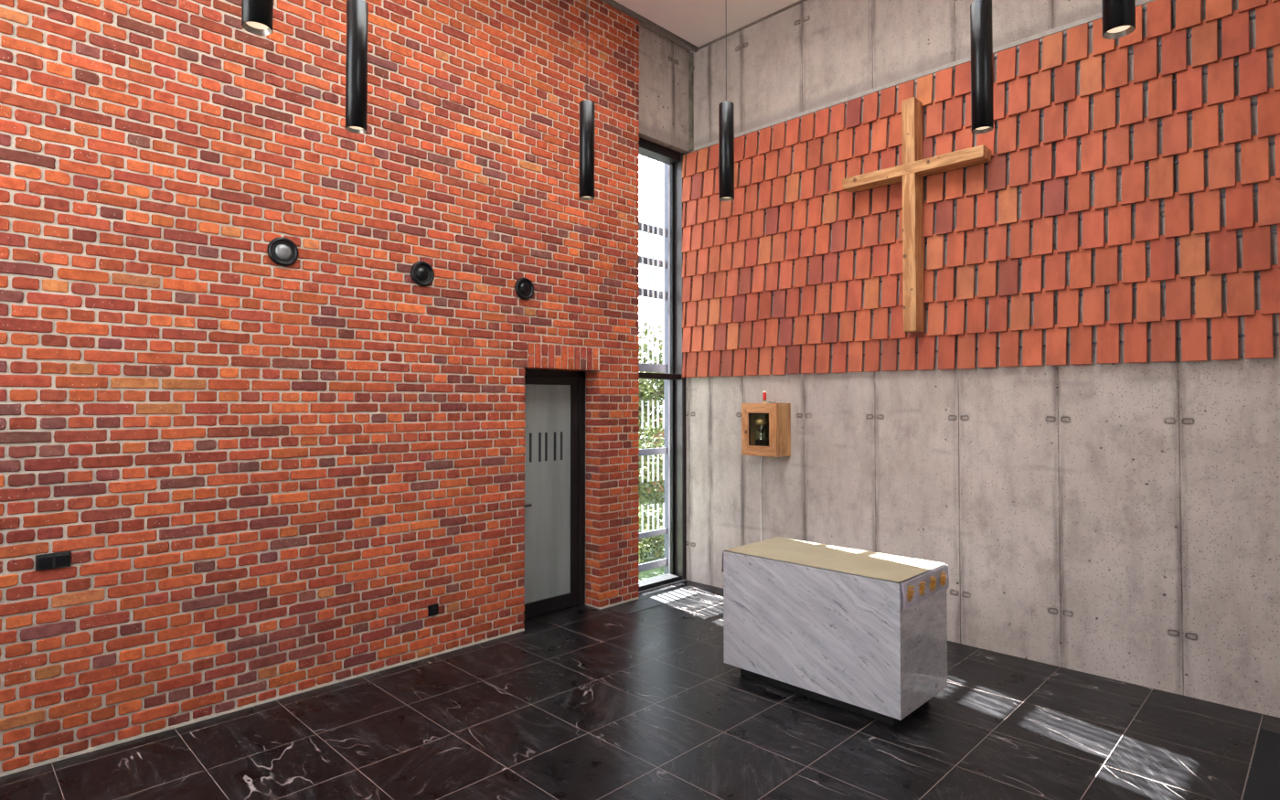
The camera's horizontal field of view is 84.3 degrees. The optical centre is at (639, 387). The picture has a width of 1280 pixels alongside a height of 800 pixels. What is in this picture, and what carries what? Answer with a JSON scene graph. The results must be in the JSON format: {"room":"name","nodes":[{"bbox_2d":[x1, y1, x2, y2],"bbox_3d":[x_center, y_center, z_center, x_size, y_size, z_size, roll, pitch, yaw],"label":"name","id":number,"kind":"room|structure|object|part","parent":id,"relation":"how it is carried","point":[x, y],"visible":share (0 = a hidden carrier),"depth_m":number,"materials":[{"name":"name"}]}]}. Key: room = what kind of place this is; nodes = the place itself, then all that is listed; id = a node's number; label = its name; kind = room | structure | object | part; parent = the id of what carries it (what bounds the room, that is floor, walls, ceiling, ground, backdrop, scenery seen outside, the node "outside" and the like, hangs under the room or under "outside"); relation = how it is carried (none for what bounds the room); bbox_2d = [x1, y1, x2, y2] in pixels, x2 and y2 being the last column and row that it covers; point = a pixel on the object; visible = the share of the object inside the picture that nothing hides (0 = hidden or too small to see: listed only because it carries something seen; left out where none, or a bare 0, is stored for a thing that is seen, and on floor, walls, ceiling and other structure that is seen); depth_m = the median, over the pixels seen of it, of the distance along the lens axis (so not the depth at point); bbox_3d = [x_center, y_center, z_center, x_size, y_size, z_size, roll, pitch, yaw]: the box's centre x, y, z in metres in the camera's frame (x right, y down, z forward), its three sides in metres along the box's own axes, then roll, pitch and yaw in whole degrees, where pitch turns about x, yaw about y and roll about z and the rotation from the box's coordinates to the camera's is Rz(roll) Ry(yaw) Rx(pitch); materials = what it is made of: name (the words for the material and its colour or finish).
{"room":"house of worship","nodes":[
{"label":"house of worship","id":0,"kind":"room"},
{"bbox_2d":[0,0,690,777],"bbox_3d":[-2.111,-0.863,5.144,0.385,5.800,7.405,-1,-2,45],"label":"wall","id":1,"kind":"structure","parent":0,"point":[261,479],"depth_m":4.66,"materials":[{"name":"brick"}]},
{"bbox_2d":[35,551,71,570],"bbox_3d":[-3.153,0.931,3.802,0.020,0.082,0.146,-1,-2,45],"label":"double socket","id":2,"kind":"object","parent":1,"relation":"attached to","point":[58,560],"visible":1,"depth_m":3.80,"materials":[{"name":"black paint"}]},
{"bbox_2d":[266,236,298,266],"bbox_3d":[-2.344,-0.893,4.652,0.030,0.192,0.192,-1,-2,45],"label":"wall lamp","id":3,"kind":"object","parent":1,"relation":"attached to","point":[282,251],"depth_m":4.64,"materials":[{"name":"metal"}]},
{"bbox_2d":[410,260,434,286],"bbox_3d":[-1.645,-0.863,5.358,0.030,0.192,0.192,-1,-2,45],"label":"wall lamp","id":4,"kind":"object","parent":1,"relation":"attached to","point":[421,272],"depth_m":5.35,"materials":[{"name":"black metal"}]},
{"bbox_2d":[427,603,438,616],"bbox_3d":[-1.571,1.691,5.383,0.021,0.082,0.082,-1,-2,45],"label":"wall socket","id":5,"kind":"object","parent":1,"relation":"attached to","point":[432,609],"visible":1,"depth_m":5.38,"materials":[{"name":"black paint"}]},
{"bbox_2d":[514,277,533,299],"bbox_3d":[-0.981,-0.843,6.028,0.030,0.192,0.192,-1,-2,45],"label":"wall lamp","id":6,"kind":"object","parent":1,"relation":"attached to","point":[524,287],"depth_m":6.02,"materials":[{"name":"black metal"}]},
{"bbox_2d":[522,368,585,618],"bbox_3d":[-0.861,0.953,6.499,0.145,2.229,0.862,-1,-2,45],"label":"door","id":7,"kind":"structure","parent":1,"relation":"in","point":[554,533],"depth_m":6.55,"materials":[{"name":"grey"}]},
{"bbox_3d":[-0.857,0.950,6.495,0.010,1.965,0.564,-1,-2,45],"label":"glass pane","id":8,"kind":"part","parent":7,"relation":"part of","materials":[{"name":"grey glass"}]},
{"bbox_2d":[638,137,686,592],"bbox_3d":[0.122,-0.247,7.496,0.187,4.672,0.900,-1,-2,45],"label":"window","id":9,"kind":"structure","parent":1,"relation":"in","point":[648,149],"depth_m":7.75,"materials":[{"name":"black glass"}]},
{"bbox_2d":[0,579,1279,799],"bbox_3d":[0.513,2.037,2.344,7.960,0.120,7.600,-1,-2,45],"label":"floor","id":10,"kind":"structure","parent":0,"point":[583,702],"depth_m":4.04,"materials":[{"name":"black tile"}]},
{"bbox_2d":[608,588,699,615],"bbox_3d":[0.152,2.075,6.880,0.247,0.003,1.032,-1,-2,45],"label":"floor vent","id":11,"kind":"object","parent":10,"relation":"in","point":[626,609],"visible":1,"depth_m":6.83,"materials":[{"name":"black"}]},
{"bbox_2d":[723,550,947,725],"bbox_3d":[1.296,1.595,4.817,1.297,0.872,0.687,-1,-2,45],"label":"altar","id":12,"kind":"object","parent":10,"relation":"on","point":[843,640],"visible":0.88,"depth_m":4.46,"materials":[{"name":"grey stone"}]},
{"bbox_2d":[721,550,949,609],"bbox_3d":[1.300,1.236,4.823,1.344,0.159,0.681,-1,-2,45],"label":"altar cloth","id":13,"kind":"object","parent":12,"relation":"on","point":[926,584],"visible":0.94,"depth_m":4.36,"materials":[{"name":"white fabric"}]},
{"bbox_2d":[724,537,945,582],"bbox_3d":[1.296,1.153,4.827,1.289,0.002,0.689,-1,-2,45],"label":"altar cloth","id":14,"kind":"object","parent":13,"relation":"on","point":[882,566],"visible":1,"depth_m":4.77,"materials":[{"name":"beige fabric"}]},
{"bbox_2d":[1243,728,1279,799],"bbox_3d":[3.527,1.996,3.378,0.930,0.006,1.310,-1,-2,45],"label":"floor mat","id":15,"kind":"object","parent":10,"relation":"on","point":[1264,779],"visible":1,"depth_m":3.70,"materials":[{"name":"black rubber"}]},
{"bbox_2d":[600,0,807,52],"bbox_3d":[0.619,-5.295,2.611,7.960,3.048,7.900,-1,-2,45],"label":"ceiling","id":16,"kind":"structure","parent":0,"point":[694,25],"depth_m":7.02,"materials":[{"name":"paint"}]},
{"bbox_2d":[241,0,273,35],"bbox_3d":[-1.201,-2.466,2.250,0.087,2.680,0.087,-1,-2,45],"label":"pendant lamp","id":17,"kind":"object","parent":16,"relation":"hanging from","point":[257,16],"visible":1,"depth_m":2.20,"materials":[{"name":"black metal"}]},
{"bbox_2d":[345,0,368,133],"bbox_3d":[-1.222,-2.448,3.075,0.087,2.680,0.087,-1,-2,45],"label":"pendant lamp","id":18,"kind":"object","parent":16,"relation":"hanging from","point":[357,10],"visible":1,"depth_m":3.02,"materials":[{"name":"black metal"}]},
{"bbox_2d":[579,0,594,200],"bbox_3d":[-0.306,-2.426,4.092,0.087,2.680,0.087,-1,-2,45],"label":"pendant lamp","id":19,"kind":"object","parent":16,"relation":"hanging from","point":[586,107],"visible":1,"depth_m":4.03,"materials":[{"name":"black metal"}]},
{"bbox_2d":[718,0,734,201],"bbox_3d":[0.499,-2.426,4.108,0.087,2.680,0.087,-1,-2,45],"label":"pendant lamp","id":20,"kind":"object","parent":16,"relation":"hanging from","point":[726,109],"visible":1,"depth_m":4.05,"materials":[{"name":"black metal"}]},
{"bbox_2d":[970,0,993,133],"bbox_3d":[1.476,-2.448,3.078,0.087,2.680,0.087,-1,-2,45],"label":"pendant lamp","id":21,"kind":"object","parent":16,"relation":"hanging from","point":[981,14],"visible":1,"depth_m":3.02,"materials":[{"name":"black metal"}]},
{"bbox_2d":[1101,0,1135,39],"bbox_3d":[1.518,-2.466,2.272,0.087,2.680,0.087,-1,-2,45],"label":"pendant lamp","id":22,"kind":"object","parent":16,"relation":"hanging from","point":[1118,16],"visible":1,"depth_m":2.22,"materials":[{"name":"black metal"}]},
{"bbox_2d":[681,0,1279,717],"bbox_3d":[3.271,-0.901,5.194,7.960,6.120,0.361,-1,-2,45],"label":"wall","id":23,"kind":"structure","parent":0,"point":[1082,424],"depth_m":5.35,"materials":[{"name":"concrete"}]},
{"bbox_2d":[760,456,761,541],"bbox_3d":[1.204,1.368,7.014,0.018,1.414,0.011,-1,-2,45],"label":"power cable","id":24,"kind":"object","parent":23,"relation":"attached to","point":[761,456],"visible":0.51,"depth_m":7.02,"materials":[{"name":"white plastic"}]},
{"bbox_2d":[741,403,790,457],"bbox_3d":[1.220,0.403,6.850,0.400,0.505,0.251,-1,-2,45],"label":"box","id":25,"kind":"object","parent":23,"relation":"attached to","point":[776,433],"visible":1,"depth_m":6.76,"materials":[{"name":"brown wood"}]},
{"bbox_3d":[1.028,0.403,6.885,0.078,0.502,0.030,-1,-2,45],"label":"rail","id":26,"kind":"part","parent":25,"relation":"part of","materials":[{"name":"brown wood"}]},
{"bbox_3d":[1.142,0.196,6.776,0.397,0.095,0.030,-1,-2,45],"label":"rail","id":27,"kind":"part","parent":25,"relation":"part of","materials":[{"name":"brown wood"}]},
{"bbox_3d":[1.142,0.606,6.767,0.397,0.095,0.030,-1,-2,45],"label":"rail","id":28,"kind":"part","parent":25,"relation":"part of","materials":[{"name":"brown wood"}]},
{"bbox_2d":[754,416,767,439],"bbox_3d":[1.171,0.394,6.845,0.123,0.222,0.123,-1,-2,45],"label":"ciborium","id":29,"kind":"object","parent":25,"relation":"on","point":[760,422],"visible":1,"depth_m":6.81,"materials":[{"name":"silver metal"}]},
{"bbox_3d":[1.171,0.323,6.846,0.123,0.081,0.123,-1,-2,45],"label":"lid","id":30,"kind":"part","parent":29,"relation":"part of","materials":[{"name":"gold metal"}]},
{"bbox_2d":[756,425,765,433],"bbox_3d":[1.171,0.404,6.844,0.090,0.078,0.090,-1,-2,45],"label":"cup","id":31,"kind":"object","parent":29,"relation":"on","point":[761,428],"depth_m":6.82,"materials":[{"name":"silver metal"}]},
{"bbox_2d":[762,390,767,403],"bbox_3d":[1.194,0.088,6.786,0.044,0.120,0.044,-1,-2,45],"label":"sanctuary lamp","id":32,"kind":"object","parent":25,"relation":"on","point":[763,391],"visible":1,"depth_m":6.77,"materials":[{"name":"red glass"}]},
{"bbox_3d":[1.194,0.083,6.786,0.034,0.074,0.034,-1,-2,45],"label":"red glass","id":33,"kind":"part","parent":32,"relation":"part of","materials":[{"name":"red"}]},
{"bbox_3d":[1.256,0.398,6.658,0.078,0.502,0.030,-1,-2,45],"label":"rail","id":34,"kind":"part","parent":25,"relation":"part of","materials":[{"name":"brown wood"}]},
{"bbox_2d":[765,401,782,403],"bbox_3d":[1.281,0.137,6.734,0.125,0.018,0.130,-1,-2,45],"label":"linen cloth","id":35,"kind":"object","parent":25,"relation":"on","point":[765,401],"visible":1,"depth_m":6.71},
{"bbox_2d":[842,96,991,332],"bbox_3d":[2.251,-1.415,5.844,1.180,1.915,0.164,-1,-2,45],"label":"wooden cross","id":36,"kind":"object","parent":23,"relation":"attached to","point":[913,167],"visible":1,"depth_m":5.79,"materials":[{"name":"brown wood"}]},
{"bbox_3d":[3.180,-1.454,5.119,7.565,2.297,0.013,-1,-2,45],"label":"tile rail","id":37,"kind":"part","parent":23,"relation":"part of","materials":[{"name":"tile"}]},
{"label":"outside","id":38,"kind":"structure","parent":0,"visible":0},
{"bbox_2d":[638,490,664,580],"bbox_3d":[-3.786,2.468,13.346,13.640,0.200,26.000,-1,-2,45],"label":"ground","id":39,"kind":"structure","parent":38,"point":[657,571],"depth_m":9.30,"materials":[{"name":"green plant"}]},
{"bbox_2d":[638,321,663,500],"bbox_3d":[0.202,0.519,14.621,2.381,3.760,5.158,-1,-2,45],"label":"tree","id":40,"kind":"object","parent":39,"relation":"on","point":[647,391],"visible":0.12,"depth_m":14.22,"materials":[{"name":"green plant"}]},
{"bbox_2d":[638,412,664,526],"bbox_3d":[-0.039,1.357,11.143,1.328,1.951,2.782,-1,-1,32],"label":"shrub","id":41,"kind":"object","parent":39,"relation":"on","point":[643,493],"visible":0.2,"depth_m":11.09,"materials":[{"name":"green plant"}]},
{"bbox_2d":[638,501,664,564],"bbox_3d":[-0.082,1.913,9.184,1.100,0.818,1.684,-1,-2,45],"label":"shrub","id":42,"kind":"object","parent":39,"relation":"on","point":[644,542],"visible":0.22,"depth_m":9.22,"materials":[{"name":"green plant"}]},
{"bbox_2d":[638,155,670,574],"bbox_3d":[-0.034,-0.231,7.713,0.060,4.950,2.050,-1,-2,45],"label":"slatted screen","id":43,"kind":"object","parent":39,"relation":"on","point":[665,295],"visible":0.15,"depth_m":7.95,"materials":[{"name":"metal"}]},
{"bbox_3d":[-0.021,-1.771,7.755,0.018,0.090,2.020,-1,-2,45],"label":"rail","id":44,"kind":"part","parent":43,"relation":"part of","materials":[{"name":"metal"}]},
{"bbox_3d":[-0.021,-1.406,7.747,0.018,0.080,2.020,-1,-2,45],"label":"rail","id":45,"kind":"part","parent":43,"relation":"part of","materials":[{"name":"metal"}]},
{"bbox_3d":[-0.021,-1.051,7.739,0.018,0.090,2.020,-1,-2,45],"label":"rail","id":46,"kind":"part","parent":43,"relation":"part of","materials":[{"name":"metal"}]},
{"bbox_3d":[-0.021,-0.221,7.721,0.018,0.090,2.020,-1,-2,45],"label":"rail","id":47,"kind":"part","parent":43,"relation":"part of","materials":[{"name":"metal"}]},
{"bbox_3d":[-0.021,0.709,7.701,0.018,0.070,2.020,-1,-2,45],"label":"rail","id":48,"kind":"part","parent":43,"relation":"part of","materials":[{"name":"metal"}]},
{"bbox_3d":[-0.021,1.614,7.681,0.018,0.060,2.020,-1,-2,45],"label":"rail","id":49,"kind":"part","parent":43,"relation":"part of","materials":[{"name":"metal"}]},
{"bbox_3d":[-0.021,1.964,7.673,0.018,0.080,2.020,-1,-2,45],"label":"rail","id":50,"kind":"part","parent":43,"relation":"part of","materials":[{"name":"metal"}]},
{"bbox_3d":[0.318,-0.223,8.068,0.060,4.950,0.060,-1,-2,45],"label":"post","id":51,"kind":"part","parent":43,"relation":"part of","materials":[{"name":"metal"}]}
]}

